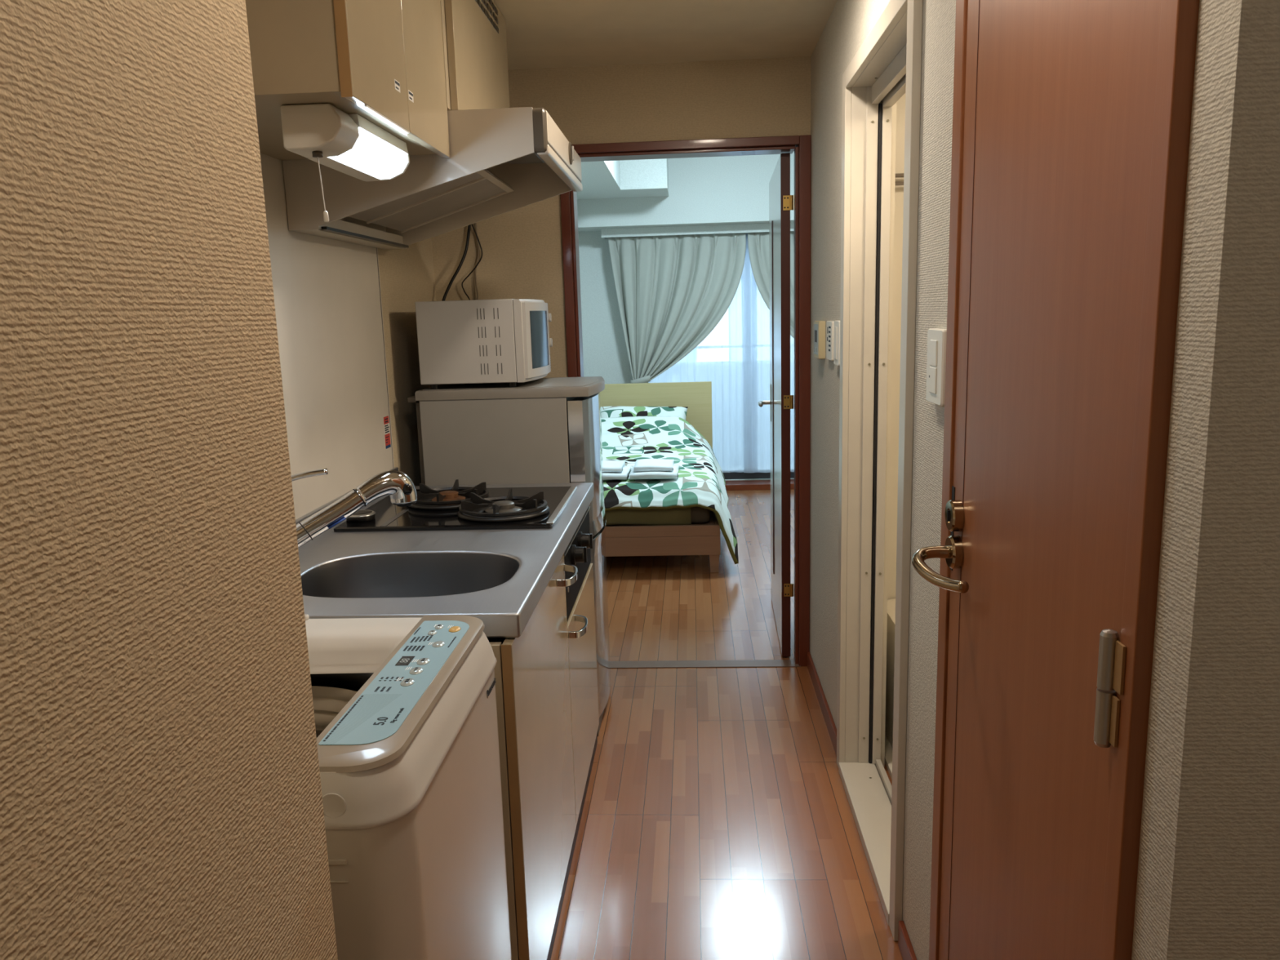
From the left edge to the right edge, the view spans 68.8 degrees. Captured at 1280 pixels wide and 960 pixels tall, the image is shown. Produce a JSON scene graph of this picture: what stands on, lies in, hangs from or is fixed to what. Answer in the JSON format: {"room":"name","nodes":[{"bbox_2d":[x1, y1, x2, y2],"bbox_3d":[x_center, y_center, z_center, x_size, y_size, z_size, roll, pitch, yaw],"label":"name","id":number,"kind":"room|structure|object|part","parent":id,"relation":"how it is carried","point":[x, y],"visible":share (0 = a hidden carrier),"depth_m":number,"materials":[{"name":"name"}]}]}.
{"room":"studio apartment","nodes":[
{"label":"studio apartment","id":0,"kind":"room"},
{"bbox_2d":[0,0,337,959],"bbox_3d":[-0.788,0.280,0.028,0.812,2.245,1.872,-1,10,3],"label":"wall","id":1,"kind":"structure","parent":0,"point":[161,797],"depth_m":0.66,"materials":[{"name":"beige paint"}]},
{"bbox_2d":[377,237,435,485],"bbox_3d":[-0.948,-0.115,2.261,0.250,2.245,2.640,-1,10,3],"label":"wall","id":2,"kind":"structure","parent":0,"point":[406,276],"depth_m":3.10,"materials":[{"name":"beige paint"}]},
{"bbox_2d":[260,152,394,519],"bbox_3d":[-0.840,-0.247,1.969,0.006,1.000,1.868,-1,10,3],"label":"panel","id":3,"kind":"object","parent":2,"relation":"attached to","point":[327,292],"visible":0.24,"depth_m":2.43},
{"bbox_2d":[383,415,391,448],"bbox_3d":[-0.783,-0.148,2.894,0.001,0.098,0.047,-1,10,3],"label":"warning sticker","id":4,"kind":"object","parent":3,"relation":"attached to","point":[386,423],"visible":1,"depth_m":2.89,"materials":[{"name":"paper"}]},
{"bbox_2d":[245,0,449,159],"bbox_3d":[-0.659,-0.926,1.811,0.399,0.502,0.631,-1,10,3],"label":"upper cabinet","id":5,"kind":"object","parent":2,"relation":"attached to","point":[381,62],"visible":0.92,"depth_m":1.62,"materials":[{"name":"beige laminate"}]},
{"bbox_2d":[280,103,409,222],"bbox_3d":[-0.557,-0.589,1.828,0.106,0.195,0.407,-1,10,3],"label":"lamp","id":6,"kind":"object","parent":5,"relation":"attached to","point":[353,145],"visible":1,"depth_m":1.69,"materials":[{"name":"plastic"}]},
{"bbox_2d":[311,151,323,157],"bbox_3d":[-0.572,-0.577,1.657,0.018,0.008,0.018,-1,10,3],"label":"switch","id":7,"kind":"object","parent":6,"relation":"attached to","point":[315,153],"depth_m":1.65,"materials":[{"name":"black plastic"}]},
{"bbox_3d":[-0.568,-0.527,1.666,0.007,0.093,0.002,-1,10,3],"label":"pull cord","id":8,"kind":"part","parent":6,"relation":"part of","materials":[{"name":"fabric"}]},
{"bbox_3d":[-0.562,-0.472,1.675,0.009,0.020,0.009,-1,10,3],"label":"cord knob","id":9,"kind":"part","parent":6,"relation":"part of","materials":[{"name":"white plastic"}]},
{"bbox_2d":[332,128,407,177],"bbox_3d":[-0.537,-0.651,1.858,0.062,0.054,0.298,-1,10,3],"label":"diffuser","id":10,"kind":"object","parent":6,"relation":"attached to","point":[375,153],"depth_m":1.85,"materials":[{"name":"white plastic"}]},
{"bbox_3d":[-0.548,-0.683,2.012,0.106,0.075,0.012,-1,10,3],"label":"plate","id":11,"kind":"part","parent":6,"relation":"part of","materials":[{"name":"white plastic"}]},
{"bbox_3d":[-0.478,-0.901,1.645,0.018,0.495,0.314,-1,10,3],"label":"door","id":12,"kind":"part","parent":5,"relation":"part of","materials":[{"name":"beige laminate"}]},
{"bbox_3d":[-0.463,-0.662,1.720,0.004,0.003,0.245,-1,10,3],"label":"finger pull","id":13,"kind":"part","parent":5,"relation":"part of","materials":[{"name":"white metal"}]},
{"bbox_3d":[-0.462,-0.957,1.956,0.018,0.495,0.313,-1,10,3],"label":"door","id":14,"kind":"part","parent":5,"relation":"part of","materials":[{"name":"beige laminate"}]},
{"bbox_2d":[282,106,582,249],"bbox_3d":[-0.498,-0.782,2.509,0.635,0.253,0.696,-1,10,3],"label":"range hood","id":15,"kind":"object","parent":2,"relation":"attached to","point":[504,160],"visible":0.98,"depth_m":2.20,"materials":[{"name":"metal"}]},
{"bbox_3d":[-0.561,-0.749,2.493,0.346,0.116,0.615,-1,10,3],"label":"filter frame","id":16,"kind":"part","parent":15,"relation":"part of","materials":[{"name":"metal"}]},
{"bbox_3d":[-0.206,-0.824,2.491,0.030,0.024,0.686,-1,10,3],"label":"rail","id":17,"kind":"part","parent":15,"relation":"part of","materials":[{"name":"metal"}]},
{"bbox_3d":[-0.201,-0.874,2.483,0.014,0.072,0.682,-1,10,3],"label":"panel","id":18,"kind":"part","parent":15,"relation":"part of","materials":[{"name":"metal"}]},
{"bbox_3d":[-0.183,-0.890,2.546,0.008,0.038,0.010,-1,10,3],"label":"knob","id":19,"kind":"part","parent":15,"relation":"part of","materials":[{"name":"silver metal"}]},
{"bbox_2d":[440,0,510,110],"bbox_3d":[-0.616,-1.100,2.453,0.418,0.389,0.694,-1,10,3],"label":"duct","id":20,"kind":"object","parent":2,"relation":"attached to","point":[474,31],"visible":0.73,"depth_m":2.34,"materials":[{"name":"beige laminate"}]},
{"bbox_3d":[-0.625,-1.100,2.454,0.399,0.389,0.694,-1,10,3],"label":"casing","id":21,"kind":"part","parent":20,"relation":"part of","materials":[{"name":"beige metal"}]},
{"bbox_2d":[475,0,498,33],"bbox_3d":[-0.409,-1.261,2.469,0.001,0.062,0.337,-1,10,3],"label":"vent","id":22,"kind":"object","parent":20,"relation":"attached to","point":[489,11],"depth_m":2.53,"materials":[{"name":"black plastic"}]},
{"bbox_2d":[431,56,811,377],"bbox_3d":[0.492,-0.545,3.500,3.000,2.570,0.100,-1,10,3],"label":"wall","id":23,"kind":"structure","parent":0,"point":[522,257],"depth_m":3.34,"materials":[{"name":"paint"}]},
{"bbox_2d":[441,224,471,301],"bbox_3d":[-0.672,-0.774,3.407,0.139,0.362,0.021,-7,12,-29],"label":"power cord","id":24,"kind":"object","parent":23,"relation":"attached to","point":[456,272],"visible":0.76,"depth_m":3.41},
{"bbox_2d":[461,223,482,300],"bbox_3d":[-0.620,-0.793,3.447,0.085,0.341,0.013,-2,10,-4],"label":"cord","id":25,"kind":"object","parent":23,"relation":"attached to","point":[471,272],"visible":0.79,"depth_m":3.44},
{"bbox_2d":[474,222,479,299],"bbox_3d":[-0.605,-0.798,3.451,0.031,0.331,0.007,-1,10,3],"label":"cord","id":26,"kind":"object","parent":23,"relation":"attached to","point":[477,241],"visible":0.84,"depth_m":3.45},
{"bbox_2d":[560,134,811,666],"bbox_3d":[0.188,-0.248,3.565,0.900,1.980,0.126,-1,10,3],"label":"door frame","id":27,"kind":"structure","parent":23,"relation":"in","point":[801,145],"depth_m":3.43,"materials":[{"name":"brown wood"}]},
{"bbox_3d":[0.156,-1.201,3.394,0.826,0.042,0.126,-1,10,3],"label":"head casing","id":28,"kind":"part","parent":27,"relation":"part of","materials":[{"name":"brown wood"}]},
{"bbox_2d":[758,152,793,656],"bbox_3d":[0.570,-0.312,3.966,0.098,1.927,0.820,-1,10,3],"label":"door","id":29,"kind":"structure","parent":27,"relation":"attached to","point":[780,402],"depth_m":3.68,"materials":[{"name":"brown wood"}]},
{"bbox_3d":[0.568,-0.347,4.253,0.061,0.017,0.114,-1,10,3],"label":"handle","id":30,"kind":"part","parent":29,"relation":"part of","materials":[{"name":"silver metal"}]},
{"bbox_3d":[0.601,-0.356,4.297,0.003,0.170,0.050,-1,10,5],"label":"handle plate","id":31,"kind":"part","parent":29,"relation":"part of","materials":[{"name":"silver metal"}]},
{"bbox_3d":[0.591,-0.314,3.970,0.034,1.927,0.809,-1,10,5],"label":"panel","id":32,"kind":"part","parent":29,"relation":"part of","materials":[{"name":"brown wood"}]},
{"bbox_2d":[576,158,668,199],"bbox_3d":[-0.308,-1.921,5.069,0.843,0.370,3.388,-1,10,3],"label":"beam","id":33,"kind":"structure","parent":0,"point":[642,177],"depth_m":6.29,"materials":[{"name":"paint"}]},
{"bbox_2d":[493,0,837,70],"bbox_3d":[0.340,-1.131,1.065,3.000,0.100,4.532,-1,10,3],"label":"ceiling","id":34,"kind":"structure","parent":0,"point":[540,33],"depth_m":2.92,"materials":[{"name":"paint"}]},
{"bbox_2d":[577,151,794,231],"bbox_3d":[0.673,-2.172,6.870,2.605,0.567,0.345,-1,10,3],"label":"wall","id":35,"kind":"structure","parent":0,"point":[726,189],"depth_m":6.73,"materials":[{"name":"paint"}]},
{"bbox_2d":[577,231,794,480],"bbox_3d":[0.716,-1.189,7.282,2.605,2.650,0.120,-1,10,3],"label":"wall","id":36,"kind":"structure","parent":0,"point":[605,353],"depth_m":7.26,"materials":[{"name":"paint"}]},
{"bbox_2d":[600,222,794,239],"bbox_3d":[0.851,-1.878,6.992,2.276,0.064,0.190,-1,10,3],"label":"rail","id":37,"kind":"object","parent":36,"relation":"attached to","point":[758,227],"visible":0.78,"depth_m":6.93,"materials":[{"name":"metal"}]},
{"bbox_2d":[608,232,746,383],"bbox_3d":[0.299,-0.933,7.149,1.032,1.848,0.090,-1,10,5],"label":"curtain","id":38,"kind":"object","parent":37,"relation":"hanging from","point":[673,291],"visible":0.8,"depth_m":7.05,"materials":[{"name":"fabric"}]},
{"bbox_2d":[648,278,743,472],"bbox_3d":[0.433,-0.953,7.242,0.946,1.825,0.024,-1,10,3],"label":"sheer curtain","id":39,"kind":"object","parent":37,"relation":"hanging from","point":[717,359],"visible":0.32,"depth_m":7.26,"materials":[{"name":"white fabric"}]},
{"bbox_2d":[741,233,794,472],"bbox_3d":[1.313,-0.964,7.158,1.061,1.825,0.023,-1,10,3],"label":"sheer curtain","id":40,"kind":"object","parent":37,"relation":"hanging from","point":[755,313],"visible":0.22,"depth_m":7.21,"materials":[{"name":"white fabric"}]},
{"bbox_2d":[747,231,794,338],"bbox_3d":[1.343,-0.954,7.089,1.032,1.848,0.090,-1,10,1],"label":"curtain","id":41,"kind":"object","parent":37,"relation":"hanging from","point":[757,242],"visible":0.02,"depth_m":6.97,"materials":[{"name":"fabric"}]},
{"bbox_2d":[723,471,794,479],"bbox_3d":[0.876,-0.925,7.316,1.780,1.850,0.070,-1,10,3],"label":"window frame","id":42,"kind":"structure","parent":36,"relation":"attached to","point":[734,475],"depth_m":7.44,"materials":[{"name":"metal"}]},
{"bbox_2d":[724,479,794,490],"bbox_3d":[0.981,0.037,7.329,1.610,0.045,0.195,-1,10,3],"label":"window sill","id":43,"kind":"structure","parent":36,"relation":"attached to","point":[733,485],"depth_m":7.25,"materials":[{"name":"brown wood"}]},
{"bbox_2d":[550,488,902,959],"bbox_3d":[0.510,0.817,3.351,3.000,0.100,8.350,-1,10,3],"label":"floor","id":44,"kind":"structure","parent":0,"point":[717,822],"depth_m":2.70,"materials":[{"name":"brown wood"}]},
{"bbox_2d":[304,613,511,959],"bbox_3d":[-0.526,0.610,1.392,0.571,1.100,0.557,-1,10,3],"label":"washing machine","id":45,"kind":"object","parent":44,"relation":"on","point":[405,709],"visible":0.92,"depth_m":1.24,"materials":[{"name":"white plastic"}]},
{"bbox_2d":[315,729,323,737],"bbox_3d":[-0.540,0.622,1.368,0.372,0.385,0.372,-1,10,3],"label":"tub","id":46,"kind":"object","parent":45,"relation":"in","point":[317,731],"depth_m":1.52,"materials":[{"name":"beige plastic"}]},
{"bbox_3d":[-0.328,0.273,1.326,0.084,0.001,0.450,-1,10,3],"label":"control panel","id":47,"kind":"part","parent":45,"relation":"part of","materials":[{"name":"blue plastic"}]},
{"bbox_2d":[407,376,610,736],"bbox_3d":[-0.404,0.244,3.246,0.599,1.159,0.484,-1,10,3],"label":"refrigerator","id":48,"kind":"object","parent":44,"relation":"on","point":[542,430],"visible":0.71,"depth_m":2.94,"materials":[{"name":"silver metal"}]},
{"bbox_2d":[414,298,552,389],"bbox_3d":[-0.504,-0.462,3.134,0.386,0.273,0.461,-1,10,3],"label":"microwave oven","id":49,"kind":"object","parent":48,"relation":"on","point":[501,340],"visible":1,"depth_m":2.91,"materials":[{"name":"white plastic"}]},
{"bbox_3d":[-0.348,-0.472,3.124,0.054,0.255,0.460,-1,10,3],"label":"frame","id":50,"kind":"part","parent":49,"relation":"part of","materials":[{"name":"white plastic"}]},
{"bbox_3d":[-0.331,-0.463,3.066,0.026,0.233,0.335,0,10,7],"label":"door","id":51,"kind":"part","parent":49,"relation":"part of","materials":[{"name":"white plastic"}]},
{"bbox_3d":[-0.169,-0.069,3.177,0.074,0.446,0.480,-1,10,3],"label":"door","id":52,"kind":"part","parent":48,"relation":"part of","materials":[{"name":"grey metal"}]},
{"bbox_3d":[-0.141,0.124,3.210,0.040,0.049,0.480,-1,10,3],"label":"handle","id":53,"kind":"part","parent":48,"relation":"part of","materials":[{"name":"silver metal"}]},
{"bbox_3d":[-0.139,0.190,3.222,0.040,0.059,0.480,-1,10,3],"label":"handle","id":54,"kind":"part","parent":48,"relation":"part of","materials":[{"name":"silver metal"}]},
{"bbox_3d":[-0.154,0.787,3.331,0.056,0.046,0.472,-1,10,3],"label":"kick plate","id":55,"kind":"part","parent":48,"relation":"part of","materials":[{"name":"brown wood"}]},
{"bbox_3d":[-0.154,0.460,3.272,0.074,0.610,0.480,-1,10,3],"label":"door","id":56,"kind":"part","parent":48,"relation":"part of","materials":[{"name":"grey metal"}]},
{"bbox_2d":[489,553,599,959],"bbox_3d":[-0.468,0.579,2.373,0.660,0.812,1.312,-1,10,3],"label":"base cabinet","id":57,"kind":"object","parent":44,"relation":"on","point":[546,677],"visible":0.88,"depth_m":1.98,"materials":[{"name":"beige laminate"}]},
{"bbox_2d":[295,466,594,644],"bbox_3d":[-0.492,0.180,2.320,0.630,0.228,1.294,-1,10,3],"label":"countertop","id":58,"kind":"structure","parent":57,"relation":"on","point":[497,577],"depth_m":2.11,"materials":[{"name":"silver metal"}]},
{"bbox_2d":[291,468,417,548],"bbox_3d":[-0.612,0.093,1.822,0.390,0.246,0.112,-8,12,-31],"label":"sink faucet","id":59,"kind":"object","parent":58,"relation":"on","point":[401,489],"visible":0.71,"depth_m":1.86,"materials":[{"name":"silver metal"}]},
{"bbox_3d":[-0.677,0.018,1.752,0.182,0.070,0.032,-3,10,-7],"label":"lever","id":60,"kind":"part","parent":59,"relation":"part of","materials":[{"name":"silver metal"}]},
{"bbox_3d":[-0.656,0.101,1.825,0.254,0.144,0.041,-8,12,-33],"label":"spout","id":61,"kind":"part","parent":59,"relation":"part of","materials":[{"name":"silver metal"}]},
{"bbox_2d":[402,483,412,494],"bbox_3d":[-0.474,0.019,1.902,0.021,0.024,0.015,-1,10,3],"label":"faucet aerator","id":62,"kind":"object","parent":59,"relation":"attached to","point":[406,487],"depth_m":1.90,"materials":[{"name":"silver metal"}]},
{"bbox_2d":[301,552,518,644],"bbox_3d":[-0.480,0.277,1.961,0.450,0.164,0.342,-1,10,3],"label":"sink","id":63,"kind":"object","parent":58,"relation":"in","point":[334,576],"depth_m":2.11,"materials":[{"name":"metal"}]},
{"bbox_2d":[333,479,592,620],"bbox_3d":[-0.444,0.166,2.642,0.617,0.304,0.614,-1,10,3],"label":"gas cooktop","id":64,"kind":"object","parent":58,"relation":"in","point":[478,507],"visible":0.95,"depth_m":2.48,"materials":[{"name":"black metal"}]},
{"bbox_2d":[408,490,490,510],"bbox_3d":[-0.538,0.056,2.629,0.235,0.012,0.235,-1,10,3],"label":"drip tray","id":65,"kind":"object","parent":64,"relation":"on","point":[451,500],"depth_m":2.56,"materials":[{"name":"metal"}]},
{"bbox_3d":[-0.480,0.074,2.579,0.552,0.010,0.518,-1,10,3],"label":"plate","id":66,"kind":"part","parent":64,"relation":"part of","materials":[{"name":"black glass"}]},
{"bbox_2d":[457,500,549,522],"bbox_3d":[-0.359,0.081,2.461,0.242,0.012,0.242,-1,10,3],"label":"drip tray","id":67,"kind":"object","parent":64,"relation":"on","point":[508,511],"depth_m":2.40,"materials":[{"name":"metal"}]},
{"bbox_3d":[-0.211,0.065,2.558,0.019,0.006,0.486,-1,10,3],"label":"trim","id":68,"kind":"part","parent":64,"relation":"part of","materials":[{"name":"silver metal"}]},
{"bbox_3d":[-0.173,0.137,2.629,0.003,0.004,0.600,-1,10,3],"label":"panel trim","id":69,"kind":"part","parent":64,"relation":"part of","materials":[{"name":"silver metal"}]},
{"bbox_3d":[-0.181,0.213,2.634,0.017,0.199,0.595,-1,10,3],"label":"control panel","id":70,"kind":"part","parent":64,"relation":"part of","materials":[{"name":"metal"}]},
{"bbox_3d":[-0.164,0.200,2.498,0.033,0.054,0.054,-1,10,3],"label":"knob","id":71,"kind":"part","parent":64,"relation":"part of","materials":[{"name":"black plastic"}]},
{"bbox_3d":[-0.156,0.173,2.645,0.033,0.054,0.054,-1,10,3],"label":"knob","id":72,"kind":"part","parent":64,"relation":"part of","materials":[{"name":"black plastic"}]},
{"bbox_3d":[-0.205,0.600,2.047,0.018,0.754,0.685,-1,10,3],"label":"door","id":73,"kind":"part","parent":57,"relation":"part of","materials":[{"name":"beige laminate"}]},
{"bbox_3d":[-0.172,0.230,2.249,0.041,0.020,0.141,-1,10,3],"label":"handle","id":74,"kind":"part","parent":57,"relation":"part of","materials":[{"name":"silver metal"}]},
{"bbox_3d":[-0.158,0.382,2.438,0.041,0.020,0.141,-1,10,3],"label":"handle","id":75,"kind":"part","parent":57,"relation":"part of","materials":[{"name":"silver metal"}]},
{"bbox_3d":[-0.167,0.587,2.709,0.018,0.544,0.618,-1,10,3],"label":"door","id":76,"kind":"part","parent":57,"relation":"part of","materials":[{"name":"beige laminate"}]},
{"bbox_2d":[600,381,720,572],"bbox_3d":[-0.023,-0.101,5.917,1.005,0.873,1.997,-1,10,3],"label":"bed","id":77,"kind":"object","parent":44,"relation":"on","point":[695,539],"visible":0.32,"depth_m":5.00,"materials":[{"name":"brown wood"}]},
{"bbox_3d":[0.028,-0.325,6.874,1.005,0.773,0.030,-1,10,3],"label":"headboard","id":78,"kind":"part","parent":77,"relation":"part of","materials":[{"name":"yellow wood"}]},
{"bbox_2d":[605,506,710,525],"bbox_3d":[-0.025,0.022,5.928,0.900,0.117,1.930,-1,10,3],"label":"mattress","id":79,"kind":"object","parent":77,"relation":"on","point":[674,516],"visible":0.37,"depth_m":4.98,"materials":[{"name":"fabric"}]},
{"bbox_2d":[600,405,688,420],"bbox_3d":[0.013,-0.371,6.613,0.657,0.292,0.303,-1,10,3],"label":"pillow","id":80,"kind":"object","parent":79,"relation":"on","point":[615,411],"visible":0.23,"depth_m":6.63,"materials":[{"name":"green fabric"}]},
{"bbox_2d":[600,416,738,564],"bbox_3d":[-0.033,0.007,5.736,1.182,0.618,1.664,-1,10,3],"label":"duvet","id":81,"kind":"object","parent":79,"relation":"on","point":[700,482],"visible":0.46,"depth_m":5.58,"materials":[{"name":"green fabric"}]},
{"bbox_2d":[603,466,631,479],"bbox_3d":[-0.191,-0.041,5.221,0.266,0.038,0.285,-1,10,3],"label":"folded towel","id":82,"kind":"object","parent":81,"relation":"on","point":[624,474],"visible":0.5,"depth_m":5.09,"materials":[{"name":"white fabric"}]},
{"bbox_2d":[602,459,625,472],"bbox_3d":[-0.200,-0.078,5.230,0.217,0.034,0.245,-1,10,3],"label":"folded towel","id":83,"kind":"object","parent":82,"relation":"on","point":[608,465],"visible":0.54,"depth_m":5.16,"materials":[{"name":"white fabric"}]},
{"bbox_2d":[629,464,679,479],"bbox_3d":[0.083,-0.046,5.205,0.265,0.038,0.285,-1,10,3],"label":"folded towel","id":84,"kind":"object","parent":81,"relation":"on","point":[647,474],"visible":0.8,"depth_m":5.07,"materials":[{"name":"white fabric"}]},
{"bbox_2d":[634,458,674,471],"bbox_3d":[0.080,-0.084,5.214,0.217,0.034,0.245,-1,10,3],"label":"folded towel","id":85,"kind":"object","parent":84,"relation":"on","point":[643,464],"visible":1,"depth_m":5.12,"materials":[{"name":"white fabric"}]},
{"bbox_3d":[0.399,0.442,5.010,0.054,0.100,0.054,-1,10,3],"label":"leg","id":86,"kind":"part","parent":77,"relation":"part of","materials":[{"name":"brown wood"}]},
{"bbox_3d":[-0.009,0.141,5.959,0.978,0.141,1.937,-1,10,3],"label":"rail","id":87,"kind":"part","parent":77,"relation":"part of","materials":[{"name":"brown wood"}]},
{"bbox_2d":[609,659,800,668],"bbox_3d":[0.210,0.730,3.708,0.840,0.003,0.070,-1,10,3],"label":"threshold","id":88,"kind":"object","parent":44,"relation":"on","point":[754,663],"depth_m":3.70,"materials":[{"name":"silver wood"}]},
{"bbox_2d":[884,598,895,748],"bbox_3d":[1.259,0.641,2.760,0.970,0.409,0.690,-1,10,3],"label":"bathtub apron","id":89,"kind":"object","parent":44,"relation":"on","point":[891,602],"visible":0.05,"depth_m":2.93,"materials":[{"name":"beige plastic"}]},
{"bbox_2d":[880,102,896,766],"bbox_3d":[0.712,-0.194,2.838,0.020,2.140,0.378,-1,10,3],"label":"wall","id":90,"kind":"structure","parent":0,"point":[894,107],"depth_m":2.65,"materials":[{"name":"beige paint"}]},
{"bbox_2d":[887,93,905,599],"bbox_3d":[1.263,-0.236,2.982,1.054,2.140,0.040,-1,10,3],"label":"wall","id":91,"kind":"structure","parent":0,"point":[900,104],"depth_m":2.95,"materials":[{"name":"beige paint"}]},
{"bbox_2d":[894,173,903,185],"bbox_3d":[0.993,-0.917,2.832,0.520,0.047,0.041,-1,10,3],"label":"towel bar","id":92,"kind":"object","parent":91,"relation":"attached to","point":[900,175],"visible":0.02,"depth_m":2.83,"materials":[{"name":"silver metal"}]},
{"bbox_3d":[0.992,-0.903,2.821,0.510,0.012,0.012,-1,10,3],"label":"rail","id":93,"kind":"part","parent":92,"relation":"part of","materials":[{"name":"metal"}]},
{"bbox_3d":[0.992,-0.925,2.817,0.510,0.012,0.012,-1,10,3],"label":"rail","id":94,"kind":"part","parent":92,"relation":"part of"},
{"bbox_2d":[809,0,1279,959],"bbox_3d":[0.611,-0.141,2.143,0.102,2.245,2.697,-1,10,3],"label":"wall","id":95,"kind":"structure","parent":0,"point":[1210,838],"depth_m":0.85,"materials":[{"name":"beige paint"}]},
{"bbox_2d":[813,320,825,359],"bbox_3d":[0.597,-0.468,3.114,0.024,0.123,0.120,-1,10,3],"label":"switch panel","id":96,"kind":"object","parent":95,"relation":"attached to","point":[819,326],"visible":1,"depth_m":3.06,"materials":[{"name":"white plastic"}]},
{"bbox_2d":[826,320,834,360],"bbox_3d":[0.592,-0.433,2.902,0.011,0.120,0.120,-1,10,3],"label":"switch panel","id":97,"kind":"object","parent":95,"relation":"attached to","point":[829,324],"visible":0.92,"depth_m":2.88,"materials":[{"name":"white plastic"}]},
{"bbox_2d":[833,320,839,366],"bbox_3d":[0.580,-0.401,2.736,0.016,0.130,0.098,-1,10,3],"label":"switch","id":98,"kind":"object","parent":95,"relation":"attached to","point":[837,323],"visible":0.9,"depth_m":2.72,"materials":[{"name":"white plastic"}]},
{"bbox_2d":[806,652,916,959],"bbox_3d":[0.607,0.867,2.719,0.012,0.060,1.900,-1,10,3],"label":"baseboard","id":99,"kind":"structure","parent":95,"relation":"attached to","point":[904,944],"depth_m":3.03,"materials":[{"name":"brown wood"}]},
{"bbox_2d":[836,0,923,941],"bbox_3d":[0.612,-0.039,2.286,0.123,1.995,0.828,-1,10,3],"label":"door frame","id":100,"kind":"structure","parent":95,"relation":"in","point":[886,66],"depth_m":2.54,"materials":[{"name":"white wood"}]},
{"bbox_3d":[0.632,0.928,2.460,0.106,0.030,0.721,-1,10,3],"label":"sill","id":101,"kind":"part","parent":100,"relation":"part of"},
{"bbox_3d":[0.661,-0.025,2.282,0.024,1.965,0.755,-1,10,3],"label":"frame","id":102,"kind":"part","parent":100,"relation":"part of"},
{"bbox_2d":[925,328,946,406],"bbox_3d":[0.519,-0.198,1.630,0.019,0.130,0.106,-1,10,3],"label":"light switch","id":103,"kind":"object","parent":95,"relation":"attached to","point":[936,337],"visible":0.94,"depth_m":1.61,"materials":[{"name":"white plastic"}]},
{"bbox_2d":[928,0,1199,959],"bbox_3d":[0.551,0.131,1.248,0.110,2.030,0.705,-1,10,3],"label":"door frame","id":104,"kind":"structure","parent":95,"relation":"in","point":[1179,21],"depth_m":0.90,"materials":[{"name":"brown wood"}]},
{"bbox_2d":[911,0,1161,959],"bbox_3d":[0.477,0.155,1.239,0.113,1.974,0.638,-1,10,3],"label":"door","id":105,"kind":"structure","parent":104,"relation":"attached to","point":[1059,115],"depth_m":1.14,"materials":[{"name":"brown wood"}]},
{"bbox_3d":[0.465,0.139,1.448,0.065,0.041,0.154,-1,10,3],"label":"handle","id":106,"kind":"part","parent":105,"relation":"part of","materials":[{"name":"gold metal"}]},
{"bbox_3d":[0.515,0.080,1.540,0.002,0.140,0.014,-1,10,3],"label":"latch plate","id":107,"kind":"part","parent":105,"relation":"part of","materials":[{"name":"silver metal"}]},
{"bbox_2d":[1267,843,1279,959],"bbox_3d":[1.215,0.081,0.806,1.270,2.245,0.055,-1,10,3],"label":"wall","id":108,"kind":"structure","parent":0,"point":[1274,943],"depth_m":0.87,"materials":[{"name":"white paper"}]}
]}

